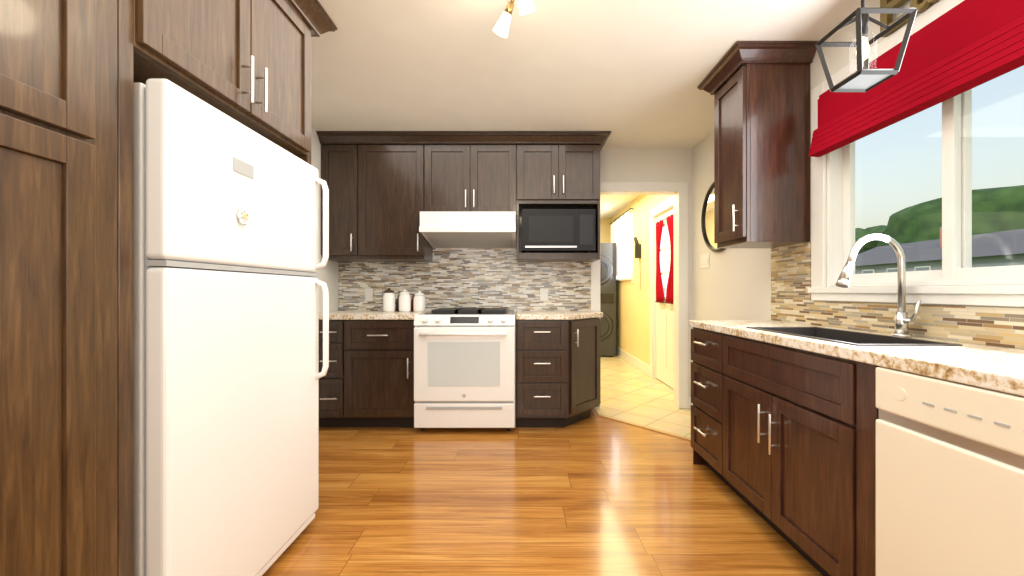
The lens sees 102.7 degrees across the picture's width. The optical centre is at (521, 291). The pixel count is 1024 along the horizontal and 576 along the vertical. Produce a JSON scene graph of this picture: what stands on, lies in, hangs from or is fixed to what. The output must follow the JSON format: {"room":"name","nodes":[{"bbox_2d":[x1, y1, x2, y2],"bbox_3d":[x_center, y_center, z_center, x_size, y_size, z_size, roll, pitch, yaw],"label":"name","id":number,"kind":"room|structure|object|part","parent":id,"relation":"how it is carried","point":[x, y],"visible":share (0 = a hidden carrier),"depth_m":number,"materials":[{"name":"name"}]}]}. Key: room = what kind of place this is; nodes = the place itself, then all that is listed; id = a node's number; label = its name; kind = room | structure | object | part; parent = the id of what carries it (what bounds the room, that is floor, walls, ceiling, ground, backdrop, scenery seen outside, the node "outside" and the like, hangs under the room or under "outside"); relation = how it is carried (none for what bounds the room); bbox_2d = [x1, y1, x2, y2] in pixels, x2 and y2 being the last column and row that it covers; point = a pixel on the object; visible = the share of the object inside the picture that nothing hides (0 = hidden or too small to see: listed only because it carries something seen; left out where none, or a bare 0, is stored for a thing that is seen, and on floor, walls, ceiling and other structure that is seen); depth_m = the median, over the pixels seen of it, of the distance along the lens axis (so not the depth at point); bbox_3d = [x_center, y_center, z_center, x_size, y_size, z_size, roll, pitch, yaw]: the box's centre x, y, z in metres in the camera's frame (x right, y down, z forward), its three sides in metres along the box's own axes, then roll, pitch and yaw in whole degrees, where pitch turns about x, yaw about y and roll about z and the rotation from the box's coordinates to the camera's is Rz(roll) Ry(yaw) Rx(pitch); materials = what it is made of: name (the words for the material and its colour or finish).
{"room":"kitchen","nodes":[
{"label":"kitchen","id":0,"kind":"room"},
{"bbox_2d":[311,127,337,312],"bbox_3d":[-1.780,-0.120,1.125,0.120,2.440,5.690,0,0,0],"label":"wall","id":1,"kind":"structure","parent":0,"point":[328,274],"depth_m":3.52,"materials":[{"name":"paint"}]},
{"bbox_2d":[288,0,336,36],"bbox_3d":[-1.327,-1.297,1.141,0.781,0.082,1.883,0,0,0],"label":"crown molding","id":2,"kind":"structure","parent":1,"relation":"attached to","point":[316,18],"depth_m":1.93,"materials":[{"name":"brown wood"}]},
{"bbox_2d":[262,408,822,575],"bbox_3d":[-0.060,1.130,1.125,3.560,0.060,5.690,0,0,0],"label":"floor","id":3,"kind":"structure","parent":0,"point":[594,494],"depth_m":2.05,"materials":[{"name":"brown wood"}]},
{"bbox_2d":[0,0,116,575],"bbox_3d":[-1.346,-0.080,0.623,0.743,2.360,0.845,0,0,0],"label":"pantry cabinet","id":4,"kind":"object","parent":3,"relation":"on","point":[58,287],"visible":1,"depth_m":0.90,"materials":[{"name":"brown wood"}]},
{"bbox_2d":[117,0,310,575],"bbox_3d":[-1.346,-0.080,1.527,0.743,2.360,0.960,0,0,0],"label":"surround","id":5,"kind":"object","parent":3,"relation":"on","point":[246,63],"visible":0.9,"depth_m":1.29,"materials":[{"name":"brown wood"}]},
{"bbox_2d":[133,78,328,575],"bbox_3d":[-1.295,0.260,1.525,0.789,1.680,0.840,0,0,0],"label":"refrigerator","id":6,"kind":"object","parent":3,"relation":"on","point":[227,283],"visible":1,"depth_m":1.30,"materials":[{"name":"white metal"}]},
{"bbox_2d":[319,320,414,426],"bbox_3d":[-1.278,0.663,3.507,0.879,0.874,0.666,0,0,0],"label":"base cabinet","id":7,"kind":"object","parent":3,"relation":"on","point":[367,380],"visible":0.71,"depth_m":3.22,"materials":[{"name":"brown wood"}]},
{"bbox_2d":[319,311,429,319],"bbox_3d":[-1.276,0.205,3.523,0.881,0.040,0.636,0,0,0],"label":"countertop","id":8,"kind":"structure","parent":7,"relation":"on","point":[360,315],"depth_m":3.21,"materials":[{"name":"stone"}]},
{"bbox_2d":[383,288,394,311],"bbox_3d":[-1.175,0.079,3.630,0.104,0.211,0.104,0,0,0],"label":"canister","id":9,"kind":"object","parent":8,"relation":"on","point":[388,300],"visible":1,"depth_m":3.59,"materials":[{"name":"white ceramic"}]},
{"bbox_2d":[396,295,398,310],"bbox_3d":[-1.109,0.110,3.740,0.073,0.149,0.073,0,0,-12],"label":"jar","id":10,"kind":"object","parent":8,"relation":"on","point":[397,304],"depth_m":3.71,"materials":[{"name":"brown"}]},
{"bbox_2d":[399,289,410,311],"bbox_3d":[-1.035,0.085,3.630,0.104,0.199,0.104,0,0,0],"label":"canister","id":11,"kind":"object","parent":8,"relation":"on","point":[404,301],"visible":1,"depth_m":3.59,"materials":[{"name":"white ceramic"}]},
{"bbox_2d":[411,295,414,310],"bbox_3d":[-0.976,0.110,3.746,0.073,0.149,0.073,0,0,-12],"label":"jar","id":12,"kind":"object","parent":8,"relation":"on","point":[413,295],"depth_m":3.72,"materials":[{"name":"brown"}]},
{"bbox_2d":[413,291,425,311],"bbox_3d":[-0.905,0.091,3.630,0.104,0.187,0.104,0,0,0],"label":"canister","id":13,"kind":"object","parent":8,"relation":"on","point":[419,302],"visible":1,"depth_m":3.59,"materials":[{"name":"white ceramic"}]},
{"bbox_2d":[414,308,515,430],"bbox_3d":[-0.440,0.627,3.446,0.780,0.945,0.759,0,0,0],"label":"range","id":14,"kind":"object","parent":3,"relation":"on","point":[464,367],"visible":1,"depth_m":3.13,"materials":[{"name":"white enameled metal"},{"name":"glass"},{"name":"black metal"}]},
{"bbox_2d":[516,317,599,427],"bbox_3d":[0.319,0.663,3.507,0.722,0.874,0.666,0,0,0],"label":"base cabinet","id":15,"kind":"object","parent":3,"relation":"on","point":[557,373],"visible":1,"depth_m":3.22,"materials":[{"name":"brown wood"}]},
{"bbox_2d":[516,311,602,319],"bbox_3d":[0.332,0.205,3.523,0.752,0.040,0.636,0,0,0],"label":"countertop","id":16,"kind":"structure","parent":15,"relation":"on","point":[546,315],"depth_m":3.27,"materials":[{"name":"stone"}]},
{"bbox_2d":[598,414,690,440],"bbox_3d":[1.145,1.096,3.132,0.040,0.006,1.334,0,0,-43],"label":"threshold","id":17,"kind":"object","parent":3,"relation":"on","point":[650,428],"depth_m":3.28,"materials":[{"name":"brown wood"}]},
{"bbox_2d":[691,327,714,472],"bbox_3d":[1.330,0.663,2.362,0.520,0.874,0.478,0,0,0],"label":"base cabinet","id":18,"kind":"object","parent":3,"relation":"on","point":[702,340],"depth_m":2.43,"materials":[{"name":"brown wood"}]},
{"bbox_2d":[715,332,846,575],"bbox_3d":[1.330,0.663,1.722,0.520,0.874,0.961,0,0,0],"label":"base cabinet","id":19,"kind":"object","parent":3,"relation":"on","point":[783,441],"depth_m":1.66,"materials":[{"name":"brown wood"}]},
{"bbox_2d":[689,320,1023,395],"bbox_3d":[1.329,0.205,1.160,0.522,0.040,2.920,0,0,0],"label":"countertop","id":20,"kind":"structure","parent":19,"relation":"on","point":[996,368],"depth_m":1.23,"materials":[{"name":"stone"}]},
{"bbox_2d":[746,327,962,345],"bbox_3d":[1.315,0.283,1.730,0.357,0.204,0.687,0,0,0],"label":"sink basin","id":21,"kind":"object","parent":20,"relation":"in","point":[854,338],"visible":0.19,"depth_m":1.77,"materials":[{"name":"grey metal"}]},
{"bbox_2d":[835,234,921,336],"bbox_3d":[1.419,-0.024,1.641,0.305,0.416,0.103,0,0,0],"label":"gooseneck faucet","id":22,"kind":"object","parent":20,"relation":"on","point":[903,321],"visible":0.98,"depth_m":1.65,"materials":[{"name":"silver metal"}]},
{"bbox_2d":[847,359,880,575],"bbox_3d":[1.330,0.663,0.946,0.520,0.874,0.749,0,0,0],"label":"end panel","id":23,"kind":"object","parent":3,"relation":"on","point":[862,412],"depth_m":1.30,"materials":[{"name":"brown wood"}]},
{"bbox_2d":[876,367,1023,575],"bbox_3d":[1.318,0.664,0.943,0.504,0.872,0.597,0,0,0],"label":"dishwasher","id":24,"kind":"object","parent":3,"relation":"on","point":[949,478],"visible":0.9,"depth_m":1.03,"materials":[{"name":"white enamelled metal"},{"name":"plastic"}]},
{"bbox_2d":[287,0,868,218],"bbox_3d":[-0.030,-1.380,3.000,3.620,0.080,9.440,0,0,0],"label":"ceiling","id":25,"kind":"structure","parent":0,"point":[630,74],"depth_m":2.40,"materials":[{"name":"paint"}]},
{"bbox_2d":[493,0,535,37],"bbox_3d":[-0.034,-1.229,1.549,0.184,0.222,0.578,0,0,0],"label":"ceiling light","id":26,"kind":"object","parent":25,"relation":"attached to","point":[501,28],"visible":1,"depth_m":1.77,"materials":[{"name":"white glass"}]},
{"bbox_2d":[815,0,916,91],"bbox_3d":[1.300,-1.065,1.560,0.221,0.550,0.221,0,0,0],"label":"pendant lantern","id":27,"kind":"object","parent":25,"relation":"hanging from","point":[865,79],"visible":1,"depth_m":1.54,"materials":[{"name":"grey metal"}]},
{"bbox_2d":[600,219,610,242],"bbox_3d":[0.830,-0.120,7.660,1.660,2.440,0.120,0,0,0],"label":"wall","id":28,"kind":"structure","parent":0,"point":[605,230],"depth_m":7.60,"materials":[{"name":"paint"}]},
{"bbox_2d":[611,195,673,365],"bbox_3d":[1.720,-0.120,5.845,0.120,2.440,3.750,0,0,0],"label":"wall","id":29,"kind":"structure","parent":0,"point":[633,319],"depth_m":5.82,"materials":[{"name":"paint"}]},
{"bbox_2d":[616,211,633,282],"bbox_3d":[1.670,-0.650,6.750,0.080,1.060,1.380,0,0,0],"label":"window","id":30,"kind":"structure","parent":29,"relation":"in","point":[630,276],"depth_m":6.13,"materials":[{"name":"white"}]},
{"bbox_2d":[610,208,633,275],"bbox_3d":[1.628,-0.739,6.750,0.064,0.978,1.440,0,0,0],"label":"curtain","id":31,"kind":"object","parent":30,"relation":"hanging from","point":[620,232],"visible":0.92,"depth_m":6.54,"materials":[{"name":"white fabric"}]},
{"bbox_2d":[616,347,649,375],"bbox_3d":[1.649,1.035,6.435,0.023,0.130,2.330,0,0,0],"label":"baseboard","id":32,"kind":"structure","parent":29,"relation":"attached to","point":[637,363],"depth_m":5.97,"materials":[{"name":"white"}]},
{"bbox_2d":[633,237,640,272],"bbox_3d":[1.618,-0.385,5.736,0.083,0.750,0.112,0,0,0],"label":"hook","id":33,"kind":"object","parent":29,"relation":"attached to","point":[637,250],"visible":1,"depth_m":5.68,"materials":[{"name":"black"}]},
{"bbox_2d":[650,196,673,388],"bbox_3d":[1.706,0.033,4.735,0.148,2.135,1.040,0,0,0],"label":"door","id":34,"kind":"structure","parent":29,"relation":"in","point":[662,342],"depth_m":4.90,"materials":[{"name":"white wood"}]},
{"bbox_2d":[655,214,673,303],"bbox_3d":[1.654,-0.350,4.735,0.026,0.981,0.650,0,0,0],"label":"door curtain","id":35,"kind":"object","parent":34,"relation":"attached to","point":[670,282],"visible":0.88,"depth_m":4.68,"materials":[{"name":"red fabric"}]},
{"bbox_2d":[595,354,690,437],"bbox_3d":[0.890,1.130,5.182,1.780,0.060,5.076,0,0,0],"label":"floor","id":36,"kind":"structure","parent":0,"point":[629,392],"depth_m":4.16,"materials":[{"name":"beige tile"}]},
{"bbox_2d":[600,243,615,356],"bbox_3d":[1.260,0.150,7.152,0.620,1.900,0.795,0,0,0],"label":"washing machine","id":37,"kind":"object","parent":36,"relation":"on","point":[608,298],"visible":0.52,"depth_m":6.80,"materials":[{"name":"grey metal"}]},
{"bbox_3d":[1.260,0.115,6.777,0.540,1.440,0.045,0,0,0],"label":"door","id":38,"kind":"part","parent":37,"relation":"part of","materials":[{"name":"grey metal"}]},
{"bbox_2d":[600,149,691,396],"bbox_3d":[-0.060,-0.120,3.910,3.320,2.440,0.120,0,0,0],"label":"wall","id":39,"kind":"structure","parent":0,"point":[645,165],"depth_m":3.85,"materials":[{"name":"paint"}]},
{"bbox_2d":[320,131,367,261],"bbox_3d":[-1.527,-0.805,3.674,0.381,1.066,0.348,0,0,0],"label":"upper cabinet","id":40,"kind":"object","parent":39,"relation":"attached to","point":[344,168],"depth_m":3.50,"materials":[{"name":"brown wood"}]},
{"bbox_2d":[368,131,431,261],"bbox_3d":[-1.119,-0.805,3.674,0.696,1.066,0.348,0,0,0],"label":"upper cabinet","id":41,"kind":"object","parent":39,"relation":"attached to","point":[381,197],"depth_m":3.51,"materials":[{"name":"brown wood"}]},
{"bbox_2d":[338,222,590,312],"bbox_3d":[-0.509,-0.076,3.846,2.418,1.152,0.008,0,0,0],"label":"backsplash","id":42,"kind":"structure","parent":39,"relation":"attached to","point":[474,278],"depth_m":3.84,"materials":[{"name":"tile"}]},
{"bbox_2d":[365,288,372,300],"bbox_3d":[-1.430,0.033,3.838,0.072,0.115,0.006,0,0,0],"label":"electrical outlet plate","id":43,"kind":"object","parent":42,"relation":"attached to","point":[368,294],"visible":1,"depth_m":3.84,"materials":[{"name":"white plastic"}]},
{"bbox_2d":[540,288,547,300],"bbox_3d":[0.210,0.033,3.838,0.072,0.115,0.006,0,0,0],"label":"electrical outlet plate","id":44,"kind":"object","parent":42,"relation":"attached to","point":[543,294],"visible":1,"depth_m":3.84,"materials":[{"name":"white plastic"}]},
{"bbox_2d":[432,131,519,261],"bbox_3d":[-0.461,-0.805,3.674,0.876,1.066,0.348,0,0,0],"label":"upper cabinet","id":45,"kind":"object","parent":39,"relation":"attached to","point":[465,178],"depth_m":3.51,"materials":[{"name":"brown wood"}]},
{"bbox_2d":[419,212,515,247],"bbox_3d":[-0.440,-0.524,3.582,0.784,0.248,0.517,0,0,0],"label":"range hood","id":46,"kind":"object","parent":45,"relation":"attached to","point":[467,229],"visible":1,"depth_m":3.33,"materials":[{"name":"white metal"}]},
{"bbox_2d":[520,131,603,261],"bbox_3d":[0.283,-0.805,3.674,0.782,1.066,0.348,0,0,0],"label":"upper cabinet","id":47,"kind":"object","parent":39,"relation":"attached to","point":[551,176],"depth_m":3.51,"materials":[{"name":"brown wood"}]},
{"bbox_2d":[522,209,595,252],"bbox_3d":[0.315,-0.515,3.660,0.630,0.369,0.349,0,0,0],"label":"microwave","id":48,"kind":"object","parent":47,"relation":"in","point":[558,230],"visible":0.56,"depth_m":3.49,"materials":[{"name":"black metal"}]},
{"bbox_2d":[591,182,687,407],"bbox_3d":[1.105,0.040,3.903,0.910,2.120,0.138,0,0,0],"label":"door frame","id":49,"kind":"structure","parent":39,"relation":"attached to","point":[678,191],"depth_m":3.83,"materials":[{"name":"white wood"}]},
{"bbox_2d":[692,0,1023,361],"bbox_3d":[1.660,-0.120,1.185,0.120,2.440,5.570,0,0,0],"label":"wall","id":50,"kind":"structure","parent":0,"point":[731,283],"depth_m":3.04,"materials":[{"name":"paint"}]},
{"bbox_2d":[688,396,692,407],"bbox_3d":[1.581,1.045,3.255,0.038,0.110,1.190,0,0,0],"label":"baseboard","id":51,"kind":"structure","parent":50,"relation":"attached to","point":[689,398],"depth_m":3.84,"materials":[{"name":"white wood"}]},
{"bbox_2d":[700,254,708,267],"bbox_3d":[1.595,-0.260,3.570,0.008,0.116,0.164,0,0,0],"label":"switch plate","id":52,"kind":"object","parent":50,"relation":"attached to","point":[704,261],"visible":1,"depth_m":3.56,"materials":[{"name":"white plastic"}]},
{"bbox_2d":[701,182,724,251],"bbox_3d":[1.585,-0.610,3.300,0.030,0.588,0.588,0,0,0],"label":"round mirror","id":53,"kind":"object","parent":50,"relation":"attached to","point":[707,221],"visible":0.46,"depth_m":3.46,"materials":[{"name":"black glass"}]},
{"bbox_2d":[697,41,817,247],"bbox_3d":[1.374,-0.805,2.438,0.446,1.066,0.495,0,0,0],"label":"upper cabinet","id":54,"kind":"object","parent":50,"relation":"attached to","point":[761,148],"visible":1,"depth_m":2.27,"materials":[{"name":"brown wood"}]},
{"bbox_2d":[771,242,1023,348],"bbox_3d":[1.596,-0.043,1.157,0.008,0.457,2.915,0,0,0],"label":"backsplash","id":55,"kind":"structure","parent":50,"relation":"attached to","point":[791,301],"depth_m":1.85,"materials":[{"name":"tile"}]},
{"bbox_2d":[808,0,1023,306],"bbox_3d":[1.645,-0.525,1.500,0.150,1.150,1.500,0,0,0],"label":"window","id":56,"kind":"structure","parent":50,"relation":"in","point":[957,279],"depth_m":1.63,"materials":[{"name":"white wood"}]},
{"bbox_2d":[880,0,939,36],"bbox_3d":[1.570,-1.205,1.600,0.028,0.211,0.359,0,0,0],"label":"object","id":57,"kind":"object","parent":56,"relation":"on","point":[921,6],"visible":0.81,"depth_m":1.71,"materials":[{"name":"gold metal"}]},
{"bbox_2d":[809,0,1023,156],"bbox_3d":[1.545,-0.866,1.500,0.072,0.323,1.310,0,0,0],"label":"shade valance","id":58,"kind":"object","parent":56,"relation":"attached to","point":[963,46],"visible":0.98,"depth_m":1.53,"materials":[{"name":"red fabric"}]},
{"label":"outside","id":59,"kind":"structure","parent":0,"visible":0},
{"bbox_3d":[60.915,2.650,40.000,118.170,0.100,160.000,0,0,0],"label":"ground","id":60,"kind":"structure","parent":59,"visible":0},
{"bbox_2d":[855,225,886,253],"bbox_3d":[43.563,-2.135,54.395,17.999,13.505,22.888,0,0,0],"label":"tree","id":61,"kind":"object","parent":60,"relation":"on","point":[874,229],"depth_m":49.70,"materials":[{"name":"green plant"}]},
{"bbox_2d":[855,227,1023,273],"bbox_3d":[29.000,-0.750,25.000,8.800,6.700,16.800,0,0,0],"label":"house","id":62,"kind":"structure","parent":60,"relation":"on","point":[935,255],"depth_m":25.22,"materials":[{"name":"grey"}]},
{"bbox_2d":[877,185,1023,246],"bbox_3d":[46.295,-2.543,40.876,21.871,14.641,25.250,0,0,0],"label":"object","id":63,"kind":"object","parent":60,"relation":"on","point":[999,203],"depth_m":38.62,"materials":[{"name":"green plant"}]}
]}

